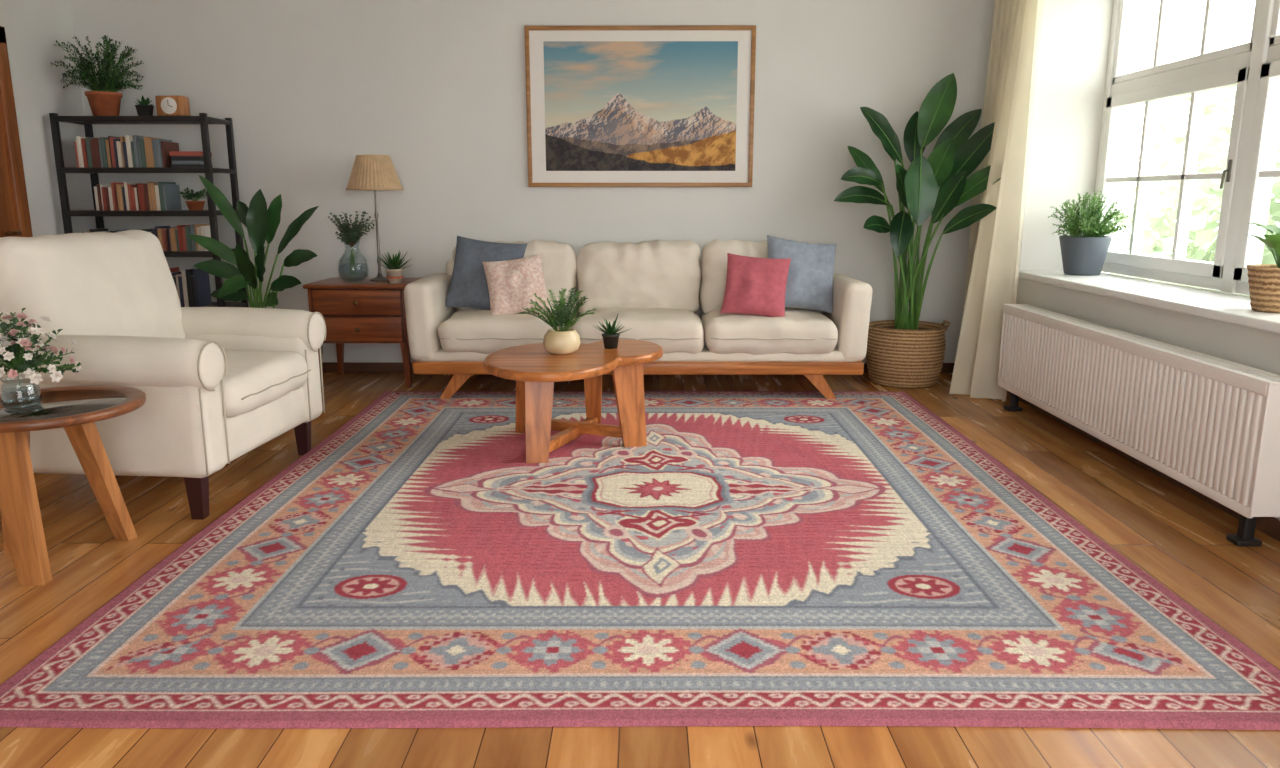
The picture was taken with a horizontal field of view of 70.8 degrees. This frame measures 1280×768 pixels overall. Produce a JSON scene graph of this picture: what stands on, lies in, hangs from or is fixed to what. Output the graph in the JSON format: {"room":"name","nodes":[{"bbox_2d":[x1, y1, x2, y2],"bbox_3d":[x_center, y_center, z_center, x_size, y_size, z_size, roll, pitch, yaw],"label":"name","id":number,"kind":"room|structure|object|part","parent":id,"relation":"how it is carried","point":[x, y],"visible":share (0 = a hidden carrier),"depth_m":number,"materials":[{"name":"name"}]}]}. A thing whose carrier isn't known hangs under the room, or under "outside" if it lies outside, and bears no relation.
{"room":"living room","nodes":[
{"label":"living room","id":0,"kind":"room"},
{"bbox_2d":[0,0,96,236],"bbox_3d":[-3.810,-0.641,2.233,0.200,2.750,7.800,0,12,0],"label":"wall","id":1,"kind":"structure","parent":0,"point":[32,27],"depth_m":5.58,"materials":[{"name":"paint"}]},
{"bbox_2d":[0,26,32,237],"bbox_3d":[-3.652,-0.889,4.887,0.090,2.160,1.020,0,12,0],"label":"door","id":2,"kind":"structure","parent":1,"relation":"in","point":[15,221],"depth_m":5.22,"materials":[{"name":"brown wood"}]},
{"bbox_2d":[70,0,994,362],"bbox_3d":[-0.492,-1.449,6.136,6.800,2.750,0.200,0,12,0],"label":"wall","id":3,"kind":"structure","parent":0,"point":[307,88],"depth_m":5.97,"materials":[{"name":"paint"}]},
{"bbox_2d":[322,362,954,372],"bbox_3d":[-0.693,-0.115,6.302,6.000,0.070,0.018,0,12,0],"label":"baseboard","id":4,"kind":"structure","parent":3,"relation":"attached to","point":[326,366],"depth_m":6.30,"materials":[{"name":"brown wood"}]},
{"bbox_2d":[524,25,755,186],"bbox_3d":[0.002,-1.821,5.936,1.500,1.020,0.033,0,12,0],"label":"picture","id":5,"kind":"object","parent":3,"relation":"attached to","point":[620,105],"visible":1,"depth_m":5.93,"materials":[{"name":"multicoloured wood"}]},
{"bbox_2d":[543,41,737,170],"bbox_3d":[0.004,-1.826,5.934,1.265,0.820,0.001,0,12,0],"label":"print","id":6,"kind":"object","parent":5,"relation":"attached to","point":[610,105],"depth_m":5.93},
{"bbox_2d":[0,372,1279,767],"bbox_3d":[-0.510,0.767,2.510,6.800,0.120,8.200,0,12,0],"label":"floor","id":7,"kind":"structure","parent":0,"point":[1178,538],"depth_m":2.74,"materials":[{"name":"brown wood"}]},
{"bbox_2d":[0,385,145,584],"bbox_3d":[-1.923,0.330,2.967,0.570,0.550,0.570,0,12,0],"label":"side table","id":8,"kind":"object","parent":7,"relation":"on","point":[76,409],"visible":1,"depth_m":2.84,"materials":[{"name":"brown wood"}]},
{"bbox_2d":[0,308,80,410],"bbox_3d":[-1.942,-0.079,2.830,0.345,0.317,0.326,3,12,16],"label":"vase","id":9,"kind":"object","parent":8,"relation":"on","point":[16,339],"visible":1,"depth_m":2.80,"materials":[{"name":"clear glass"}]},
{"bbox_2d":[49,113,248,307],"bbox_3d":[-3.154,-0.868,5.890,0.960,1.710,0.380,0,12,0],"label":"bookshelf","id":10,"kind":"object","parent":7,"relation":"on","point":[129,153],"visible":0.5,"depth_m":5.67,"materials":[{"name":"black metal"}]},
{"bbox_2d":[50,35,143,115],"bbox_3d":[-3.382,-1.928,5.643,0.517,0.497,0.411,-2,12,-10],"label":"potted fern","id":11,"kind":"object","parent":10,"relation":"on","point":[103,100],"visible":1,"depth_m":5.60,"materials":[{"name":"green plant"}]},
{"bbox_2d":[135,95,153,115],"bbox_3d":[-3.104,-1.740,5.630,0.118,0.134,0.121,0,12,0],"label":"potted succulent","id":12,"kind":"object","parent":10,"relation":"on","point":[143,108],"visible":0.88,"depth_m":5.61,"materials":[{"name":"green plant"}]},
{"bbox_2d":[74,135,218,306],"bbox_3d":[-3.160,-0.860,5.864,0.829,1.459,0.226,0,12,0],"label":"books","id":13,"kind":"object","parent":10,"relation":"on","point":[192,285],"depth_m":5.70,"materials":[{"name":"multicoloured paper"}]},
{"bbox_2d":[155,95,190,115],"bbox_3d":[-2.920,-1.734,5.622,0.170,0.125,0.112,0,12,0],"label":"mantel clock","id":14,"kind":"object","parent":10,"relation":"on","point":[166,105],"visible":0.9,"depth_m":5.58,"materials":[{"name":"brown wood"}]},
{"bbox_2d":[179,187,206,210],"bbox_3d":[-2.842,-1.183,5.752,0.180,0.145,0.145,0,12,0],"label":"potted herb","id":15,"kind":"object","parent":10,"relation":"on","point":[194,205],"visible":0.97,"depth_m":5.72,"materials":[{"name":"plant"}]},
{"bbox_2d":[0,230,325,519],"bbox_3d":[-2.036,-0.102,3.804,1.055,1.058,1.091,1,12,5],"label":"armchair","id":16,"kind":"object","parent":7,"relation":"on","point":[219,384],"visible":0.83,"depth_m":3.45,"materials":[{"name":"beige fabric"}]},
{"bbox_2d":[0,230,184,337],"bbox_3d":[-2.293,-0.274,3.798,0.458,0.721,0.918,0,12,0],"label":"cushion","id":17,"kind":"object","parent":16,"relation":"on","point":[121,283],"depth_m":3.59,"materials":[{"name":"beige fabric"}]},
{"bbox_3d":[-2.046,-0.059,3.814,1.035,0.632,1.091,1,12,5],"label":"upholstered frame","id":18,"kind":"part","parent":16,"relation":"part of","materials":[{"name":"beige fabric"}]},
{"bbox_2d":[220,350,310,417],"bbox_3d":[-1.875,-0.006,3.808,0.731,0.225,0.678,1,12,5],"label":"seat cushion","id":19,"kind":"object","parent":16,"relation":"on","point":[256,383],"depth_m":3.77,"materials":[{"name":"beige fabric"}]},
{"bbox_2d":[187,175,318,307],"bbox_3d":[-2.301,-0.591,5.489,0.781,1.331,0.386,0,12,0],"label":"potted plant","id":20,"kind":"object","parent":7,"relation":"on","point":[261,224],"visible":0.7,"depth_m":5.39,"materials":[{"name":"plant"}]},
{"bbox_2d":[303,278,426,387],"bbox_3d":[-1.784,-0.346,5.949,0.660,0.665,0.544,0,12,0],"label":"nightstand","id":21,"kind":"object","parent":7,"relation":"on","point":[358,311],"visible":0.7,"depth_m":5.69,"materials":[{"name":"brown wood"}]},
{"bbox_2d":[328,211,374,281],"bbox_3d":[-1.841,-0.887,5.805,0.291,0.445,0.198,0,12,0],"label":"vase","id":22,"kind":"object","parent":21,"relation":"on","point":[351,236],"visible":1,"depth_m":5.78,"materials":[{"name":"clear glass"}]},
{"bbox_2d":[346,155,402,281],"bbox_3d":[-1.709,-1.072,5.841,0.356,0.800,0.356,0,12,0],"label":"table lamp","id":23,"kind":"object","parent":21,"relation":"on","point":[369,172],"visible":0.99,"depth_m":5.68,"materials":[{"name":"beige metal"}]},
{"bbox_2d":[378,250,411,283],"bbox_3d":[-1.565,-0.746,5.736,0.258,0.205,0.202,8,14,34],"label":"potted succulent","id":24,"kind":"object","parent":21,"relation":"on","point":[394,271],"visible":1,"depth_m":5.71,"materials":[{"name":"green plant"}]},
{"bbox_2d":[404,239,872,398],"bbox_3d":[-0.011,-0.435,5.705,2.786,0.938,0.877,0,12,0],"label":"sofa","id":25,"kind":"object","parent":7,"relation":"on","point":[671,298],"visible":0.63,"depth_m":5.37,"materials":[{"name":"beige fabric"}]},
{"bbox_2d":[446,236,526,309],"bbox_3d":[-0.975,-0.687,5.684,0.531,0.485,0.249,0,12,0],"label":"throw pillow","id":26,"kind":"object","parent":25,"relation":"on","point":[468,288],"visible":0.66,"depth_m":5.63,"materials":[{"name":"blue fabric"}]},
{"bbox_2d":[482,254,550,314],"bbox_3d":[-0.756,-0.601,5.516,0.429,0.382,0.216,0,12,0],"label":"throw pillow","id":27,"kind":"object","parent":25,"relation":"on","point":[512,284],"visible":0.91,"depth_m":5.45,"materials":[{"name":"pink fabric"}]},
{"bbox_3d":[-0.011,-0.485,5.716,2.786,0.570,0.835,0,12,0],"label":"upholstered frame","id":28,"kind":"part","parent":25,"relation":"part of","materials":[{"name":"beige fabric"}]},
{"bbox_2d":[720,253,790,316],"bbox_3d":[0.704,-0.597,5.473,0.435,0.386,0.232,0,12,0],"label":"throw pillow","id":29,"kind":"object","parent":25,"relation":"on","point":[754,285],"visible":1,"depth_m":5.42,"materials":[{"name":"fabric"}]},
{"bbox_2d":[767,235,836,312],"bbox_3d":[1.005,-0.686,5.632,0.486,0.482,0.250,0,12,0],"label":"throw pillow","id":30,"kind":"object","parent":25,"relation":"on","point":[809,284],"visible":0.74,"depth_m":5.58,"materials":[{"name":"blue fabric"}]},
{"bbox_2d":[0,391,1279,729],"bbox_3d":[0.028,0.417,3.860,3.262,0.015,3.656,0,12,0],"label":"area rug","id":31,"kind":"object","parent":7,"relation":"on","point":[765,558],"visible":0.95,"depth_m":2.72,"materials":[{"name":"multicoloured carpet"}]},
{"bbox_2d":[484,339,662,463],"bbox_3d":[-0.309,0.078,4.358,0.846,0.451,0.942,0,12,0],"label":"coffee table","id":32,"kind":"object","parent":31,"relation":"on","point":[535,370],"visible":0.91,"depth_m":4.33,"materials":[{"name":"brown wood"}]},
{"bbox_2d":[519,287,596,354],"bbox_3d":[-0.390,-0.302,4.326,0.373,0.308,0.340,0,12,0],"label":"potted fern","id":33,"kind":"object","parent":32,"relation":"on","point":[563,340],"visible":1,"depth_m":4.27,"materials":[{"name":"green plant"}]},
{"bbox_2d":[594,314,631,348],"bbox_3d":[-0.139,-0.263,4.480,0.198,0.168,0.142,0,12,0],"label":"potted succulent","id":34,"kind":"object","parent":32,"relation":"on","point":[610,336],"visible":1,"depth_m":4.46,"materials":[{"name":"green plant"}]},
{"bbox_2d":[834,73,1000,387],"bbox_3d":[1.715,-0.947,5.680,1.021,1.951,0.704,0,12,0],"label":"potted plant","id":35,"kind":"object","parent":7,"relation":"on","point":[905,351],"visible":0.96,"depth_m":5.61,"materials":[{"name":"green plant"}]},
{"bbox_2d":[998,304,1279,546],"bbox_3d":[2.154,0.061,4.144,0.128,0.600,2.250,0,12,0],"label":"radiator","id":36,"kind":"object","parent":7,"relation":"on","point":[1210,424],"visible":1,"depth_m":3.63,"materials":[{"name":"metal"}]},
{"bbox_2d":[866,320,949,387],"bbox_3d":[1.746,-0.212,5.933,0.543,0.409,0.506,0,12,0],"label":"woven basket","id":37,"kind":"object","parent":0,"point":[900,353],"depth_m":5.75,"materials":[{"name":"wicker"}]},
{"bbox_2d":[1016,0,1279,519],"bbox_3d":[2.565,-0.635,2.206,0.550,2.750,7.800,0,12,0],"label":"wall","id":38,"kind":"structure","parent":0,"point":[1075,34],"depth_m":5.22,"materials":[{"name":"paint"}]},
{"bbox_2d":[949,0,1044,401],"bbox_3d":[2.098,-0.861,3.526,0.396,2.632,4.928,0,12,0],"label":"curtain","id":39,"kind":"object","parent":38,"relation":"hanging from","point":[995,240],"visible":0.95,"depth_m":5.33,"materials":[{"name":"beige fabric"}]},
{"bbox_2d":[1007,391,1279,541],"bbox_3d":[2.281,0.678,2.469,0.018,0.070,7.780,0,12,0],"label":"baseboard","id":40,"kind":"structure","parent":38,"relation":"attached to","point":[1270,526],"depth_m":3.79,"materials":[{"name":"brown wood"}]},
{"bbox_2d":[1018,270,1279,333],"bbox_3d":[2.478,-0.264,3.493,0.465,0.040,4.030,0,12,0],"label":"windowsill","id":41,"kind":"object","parent":38,"relation":"attached to","point":[1215,305],"visible":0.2,"depth_m":4.08,"materials":[{"name":"white paint"}]},
{"bbox_2d":[1048,191,1130,275],"bbox_3d":[2.527,-0.854,5.092,0.380,0.466,0.638,1,12,4],"label":"potted fern","id":42,"kind":"object","parent":41,"relation":"on","point":[1085,254],"visible":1,"depth_m":5.03,"materials":[{"name":"green plant"}]},
{"bbox_2d":[1246,223,1279,312],"bbox_3d":[2.456,-0.461,3.436,0.258,0.366,0.256,0,12,0],"label":"potted plant","id":43,"kind":"object","parent":41,"relation":"on","point":[1264,279],"visible":1,"depth_m":3.42,"materials":[{"name":"wicker"}]},
{"bbox_2d":[1094,0,1279,295],"bbox_3d":[2.727,-1.143,3.325,0.136,1.750,4.000,0,12,0],"label":"window","id":44,"kind":"structure","parent":38,"relation":"in","point":[1253,67],"depth_m":4.36,"materials":[{"name":"white paint"}]},
{"label":"outside","id":45,"kind":"structure","parent":0,"visible":0},
{"bbox_3d":[21.774,-0.344,17.193,36.600,0.100,46.000,0,12,0],"label":"lawn","id":46,"kind":"structure","parent":45,"visible":0},
{"bbox_2d":[1110,48,1279,295],"bbox_3d":[9.212,-2.266,11.403,6.236,6.022,13.049,5,13,23],"label":"trees","id":47,"kind":"object","parent":46,"relation":"on","point":[1202,237],"visible":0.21,"depth_m":10.92,"materials":[{"name":"green plant"}]}
]}

